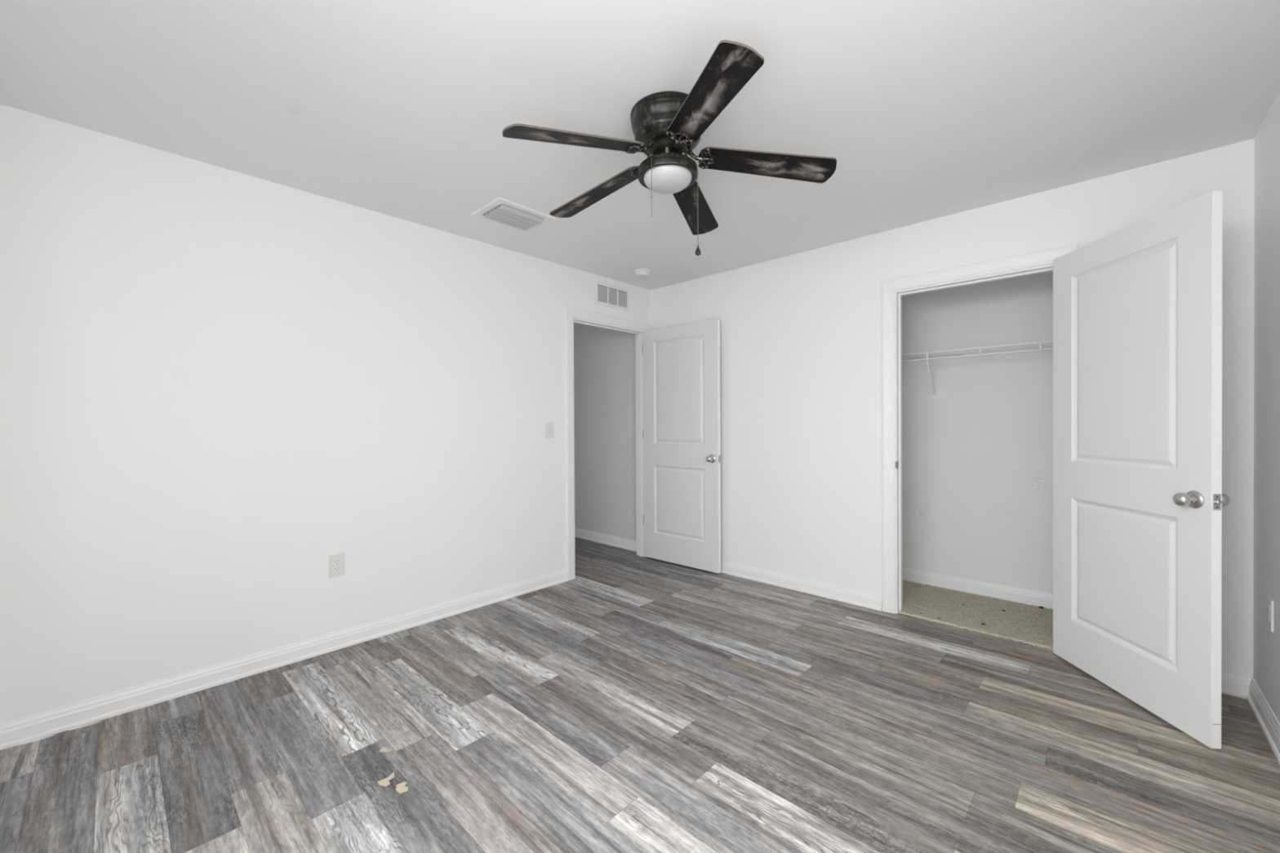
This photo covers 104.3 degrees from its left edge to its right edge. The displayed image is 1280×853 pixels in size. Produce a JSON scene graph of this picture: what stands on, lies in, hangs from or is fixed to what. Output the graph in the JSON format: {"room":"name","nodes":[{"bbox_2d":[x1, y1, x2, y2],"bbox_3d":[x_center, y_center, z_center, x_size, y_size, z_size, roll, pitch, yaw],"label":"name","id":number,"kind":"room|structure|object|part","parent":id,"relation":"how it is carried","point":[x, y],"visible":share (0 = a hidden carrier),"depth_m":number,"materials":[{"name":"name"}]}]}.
{"room":"empty bedroom","nodes":[
{"label":"empty bedroom","id":0,"kind":"room"},
{"bbox_2d":[0,104,650,723],"bbox_3d":[-1.229,-0.017,3.243,0.115,2.440,4.000,0,0,43],"label":"wall","id":1,"kind":"structure","parent":0,"point":[218,384],"depth_m":2.40,"materials":[{"name":"paint"}]},
{"bbox_2d":[0,568,568,750],"bbox_3d":[-1.513,1.160,2.841,0.022,0.095,2.776,0,0,43],"label":"baseboard","id":2,"kind":"structure","parent":1,"relation":"attached to","point":[28,728],"depth_m":2.38,"materials":[{"name":"white paint"}]},
{"bbox_2d":[328,552,345,577],"bbox_3d":[-1.649,0.756,2.705,0.007,0.122,0.078,0,0,43],"label":"wall outlet","id":3,"kind":"object","parent":1,"relation":"attached to","point":[336,562],"visible":1,"depth_m":2.70,"materials":[{"name":"white plastic"}]},
{"bbox_2d":[333,559,340,564],"bbox_3d":[-1.648,0.737,2.704,0.002,0.027,0.029,0,0,43],"label":"receptacle","id":4,"kind":"object","parent":3,"relation":"attached to","point":[336,562],"depth_m":2.70,"materials":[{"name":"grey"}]},
{"bbox_2d":[333,566,340,571],"bbox_3d":[-1.648,0.776,2.704,0.002,0.027,0.029,0,0,43],"label":"receptacle","id":5,"kind":"object","parent":3,"relation":"attached to","point":[335,568],"depth_m":2.70,"materials":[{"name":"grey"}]},
{"bbox_2d":[545,422,554,438],"bbox_3d":[-0.675,0.030,3.736,0.017,0.120,0.078,0,0,43],"label":"light switch","id":6,"kind":"object","parent":1,"relation":"attached to","point":[548,426],"visible":1,"depth_m":3.73,"materials":[{"name":"white plastic"}]},
{"bbox_2d":[564,306,651,580],"bbox_3d":[-0.273,0.128,4.248,0.133,2.128,0.990,0,0,43],"label":"door frame","id":7,"kind":"structure","parent":1,"relation":"attached to","point":[572,315],"depth_m":3.99,"materials":[{"name":"white paint"}]},
{"bbox_2d":[642,319,720,573],"bbox_3d":[0.334,0.159,4.238,0.815,2.032,0.151,0,0,42],"label":"door","id":8,"kind":"structure","parent":7,"relation":"attached to","point":[682,433],"depth_m":4.20,"materials":[{"name":"paint"}]},
{"bbox_3d":[0.561,0.259,3.981,0.068,0.068,0.068,0,0,42],"label":"knob","id":9,"kind":"part","parent":8,"relation":"part of","materials":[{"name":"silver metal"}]},
{"bbox_2d":[595,280,628,311],"bbox_3d":[-0.231,-1.104,4.218,0.006,0.188,0.390,0,0,43],"label":"air vent","id":10,"kind":"object","parent":1,"relation":"in","point":[606,295],"visible":1,"depth_m":4.21,"materials":[{"name":"white plastic"}]},
{"bbox_3d":[-0.310,-1.097,4.133,0.004,0.131,0.107,0,0,43],"label":"louver panel","id":11,"kind":"part","parent":10,"relation":"part of","materials":[{"name":"white plastic"}]},
{"bbox_3d":[-0.231,-1.098,4.218,0.004,0.131,0.100,0,0,43],"label":"louver panel","id":12,"kind":"part","parent":10,"relation":"part of","materials":[{"name":"white plastic"}]},
{"bbox_3d":[-0.151,-1.099,4.303,0.004,0.131,0.107,0,0,43],"label":"louver panel","id":13,"kind":"part","parent":10,"relation":"part of","materials":[{"name":"white plastic"}]},
{"bbox_2d":[0,537,1279,852],"bbox_3d":[-0.362,1.204,2.457,4.826,0.001,3.790,0,0,43],"label":"floor","id":14,"kind":"structure","parent":0,"point":[633,703],"depth_m":1.86,"materials":[{"name":"plastic"}]},
{"bbox_2d":[379,746,391,752],"bbox_3d":[-0.952,1.210,1.862,0.045,0.001,0.028,0,0,3],"label":"chip","id":15,"kind":"object","parent":14,"relation":"on","point":[383,749],"visible":1,"depth_m":1.86,"materials":[{"name":"beige"}]},
{"bbox_2d":[377,771,394,786],"bbox_3d":[-0.862,1.211,1.705,0.046,0.001,0.064,0,0,33],"label":"chip","id":16,"kind":"object","parent":14,"relation":"on","point":[384,782],"visible":1,"depth_m":1.70,"materials":[{"name":"beige"}]},
{"bbox_2d":[395,782,408,793],"bbox_3d":[-0.799,1.210,1.666,0.038,0.001,0.053,-1,0,-30],"label":"chip","id":17,"kind":"object","parent":14,"relation":"on","point":[401,788],"visible":1,"depth_m":1.66,"materials":[{"name":"beige"}]},
{"bbox_2d":[0,0,1279,290],"bbox_3d":[-0.129,-1.289,2.704,5.056,0.100,4.740,0,0,43],"label":"ceiling","id":18,"kind":"structure","parent":0,"point":[926,110],"depth_m":1.85,"materials":[{"name":"paint"}]},
{"bbox_2d":[470,197,555,232],"bbox_3d":[-0.742,-1.226,2.924,0.314,0.022,0.380,0,0,43],"label":"ceiling vent","id":19,"kind":"object","parent":18,"relation":"in","point":[502,211],"visible":1,"depth_m":2.89,"materials":[{"name":"white plastic"}]},
{"bbox_2d":[632,268,650,277],"bbox_3d":[0.016,-1.225,3.995,0.144,0.045,0.144,0,0,43],"label":"smoke detector","id":20,"kind":"object","parent":18,"relation":"attached to","point":[639,273],"visible":1,"depth_m":3.95,"materials":[{"name":"white plastic"}]},
{"bbox_2d":[502,40,836,255],"bbox_3d":[0.078,-0.956,1.996,1.242,0.560,1.257,0,0,43],"label":"ceiling fan","id":21,"kind":"object","parent":18,"relation":"hanging from","point":[667,126],"visible":1,"depth_m":1.89,"materials":[{"name":"brown metal"}]},
{"bbox_3d":[-0.219,-1.021,1.769,0.541,0.007,0.138,-12,18,-31],"label":"blade","id":22,"kind":"part","parent":21,"relation":"part of","materials":[{"name":"black wood"}]},
{"bbox_3d":[-0.192,-1.040,2.223,0.541,0.006,0.138,-8,7,39],"label":"blade","id":23,"kind":"part","parent":21,"relation":"part of","materials":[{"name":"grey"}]},
{"bbox_3d":[0.044,-0.905,1.879,0.004,0.224,0.003,0,0,43],"label":"pull chain","id":24,"kind":"part","parent":21,"relation":"part of","materials":[{"name":"silver metal"}]},
{"bbox_3d":[0.104,-1.049,1.910,0.016,0.052,0.016,0,0,43],"label":"light kit post","id":25,"kind":"part","parent":21,"relation":"part of","materials":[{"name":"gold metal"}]},
{"bbox_3d":[0.111,-0.966,1.974,0.193,0.053,0.193,0,0,43],"label":"lamp shade","id":26,"kind":"part","parent":21,"relation":"part of","materials":[{"name":"white glass"}]},
{"bbox_3d":[0.251,-1.041,2.339,0.138,0.006,0.541,-12,-11,19],"label":"blade","id":27,"kind":"part","parent":21,"relation":"part of","materials":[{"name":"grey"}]},
{"bbox_3d":[0.229,-0.863,1.965,0.004,0.297,0.003,0,0,43],"label":"pull chain","id":28,"kind":"part","parent":21,"relation":"part of","materials":[{"name":"silver metal"}]},
{"bbox_3d":[0.215,-1.045,1.596,0.138,0.007,0.541,12,2,-16],"label":"blade","id":29,"kind":"part","parent":21,"relation":"part of","materials":[{"name":"black wood"}]},
{"bbox_3d":[0.501,-1.040,1.970,0.541,0.006,0.138,7,-11,1],"label":"blade","id":30,"kind":"part","parent":21,"relation":"part of","materials":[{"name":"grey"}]},
{"bbox_2d":[573,138,1254,676],"bbox_3d":[0.961,-0.032,3.866,4.826,2.440,0.135,0,0,43],"label":"wall","id":31,"kind":"structure","parent":0,"point":[801,333],"depth_m":3.42,"materials":[{"name":"paint"}]},
{"bbox_2d":[574,527,636,551],"bbox_3d":[-0.401,1.140,5.076,1.185,0.095,0.022,0,0,43],"label":"baseboard","id":32,"kind":"structure","parent":31,"relation":"attached to","point":[615,541],"depth_m":5.01,"materials":[{"name":"white paint"}]},
{"bbox_2d":[720,560,882,611],"bbox_3d":[0.838,1.141,3.887,1.985,0.095,0.022,0,0,43],"label":"baseboard","id":33,"kind":"structure","parent":31,"relation":"attached to","point":[868,600],"depth_m":3.56,"materials":[{"name":"white paint"}]},
{"bbox_2d":[881,244,1078,613],"bbox_3d":[1.945,0.127,2.919,0.950,2.124,0.133,0,0,43],"label":"door frame","id":34,"kind":"structure","parent":31,"relation":"attached to","point":[893,290],"depth_m":3.16,"materials":[{"name":"white paint"}]},
{"bbox_2d":[1053,191,1229,748],"bbox_3d":[2.135,0.159,2.196,0.173,2.038,0.787,0,0,4],"label":"door","id":35,"kind":"structure","parent":31,"relation":"in","point":[1139,500],"depth_m":2.07,"materials":[{"name":"paint"}]},
{"bbox_3d":[2.060,0.276,1.876,0.068,0.068,0.068,0,0,4],"label":"knob","id":36,"kind":"part","parent":35,"relation":"part of","materials":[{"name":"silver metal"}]},
{"bbox_3d":[2.107,0.276,1.816,0.025,0.058,0.002,0,0,4],"label":"latch plate","id":37,"kind":"part","parent":35,"relation":"part of","materials":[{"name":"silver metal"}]},
{"bbox_3d":[2.164,0.275,1.869,0.071,0.068,0.068,0,0,4],"label":"knob","id":38,"kind":"part","parent":35,"relation":"part of","materials":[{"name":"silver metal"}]},
{"bbox_2d":[1221,670,1252,698],"bbox_3d":[2.466,1.142,2.360,0.570,0.095,0.022,0,0,43],"label":"baseboard","id":39,"kind":"structure","parent":31,"relation":"attached to","point":[1235,684],"depth_m":2.20,"materials":[{"name":"white paint"}]},
{"bbox_2d":[897,579,1053,649],"bbox_3d":[2.124,1.177,3.207,2.226,0.014,0.734,0,0,43],"label":"floor","id":40,"kind":"structure","parent":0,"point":[1033,624],"depth_m":3.13,"materials":[{"name":"beige carpet"}]},
{"bbox_2d":[902,271,1053,593],"bbox_3d":[2.366,-0.037,3.548,2.341,2.440,0.115,0,0,43],"label":"wall","id":41,"kind":"structure","parent":0,"point":[977,455],"depth_m":3.47,"materials":[{"name":"paint"}]},
{"bbox_2d":[902,340,1053,397],"bbox_3d":[2.256,-0.361,3.347,2.218,0.303,0.324,0,0,43],"label":"wire shelf","id":42,"kind":"object","parent":41,"relation":"attached to","point":[1040,343],"visible":0.43,"depth_m":3.30,"materials":[{"name":"white metal"}]},
{"bbox_2d":[902,567,1053,608],"bbox_3d":[2.368,1.127,3.466,2.226,0.095,0.022,0,0,43],"label":"baseboard","id":43,"kind":"structure","parent":41,"relation":"attached to","point":[1028,597],"depth_m":3.46,"materials":[{"name":"white paint"}]},
{"bbox_2d":[1253,90,1279,723],"bbox_3d":[1.680,-0.018,1.022,0.115,2.440,4.740,0,0,43],"label":"wall","id":44,"kind":"structure","parent":0,"point":[1266,536],"depth_m":2.00,"materials":[{"name":"paint"}]},
{"bbox_2d":[1246,676,1279,764],"bbox_3d":[1.384,1.157,0.806,0.022,0.095,3.770,0,0,43],"label":"baseboard","id":45,"kind":"structure","parent":44,"relation":"attached to","point":[1269,724],"depth_m":1.95,"materials":[{"name":"white paint"}]},
{"bbox_2d":[1266,595,1273,632],"bbox_3d":[2.456,0.730,1.938,0.007,0.122,0.078,0,0,43],"label":"wall outlet","id":46,"kind":"object","parent":44,"relation":"attached to","point":[1269,601],"visible":1,"depth_m":1.93,"materials":[{"name":"white plastic"}]}
]}

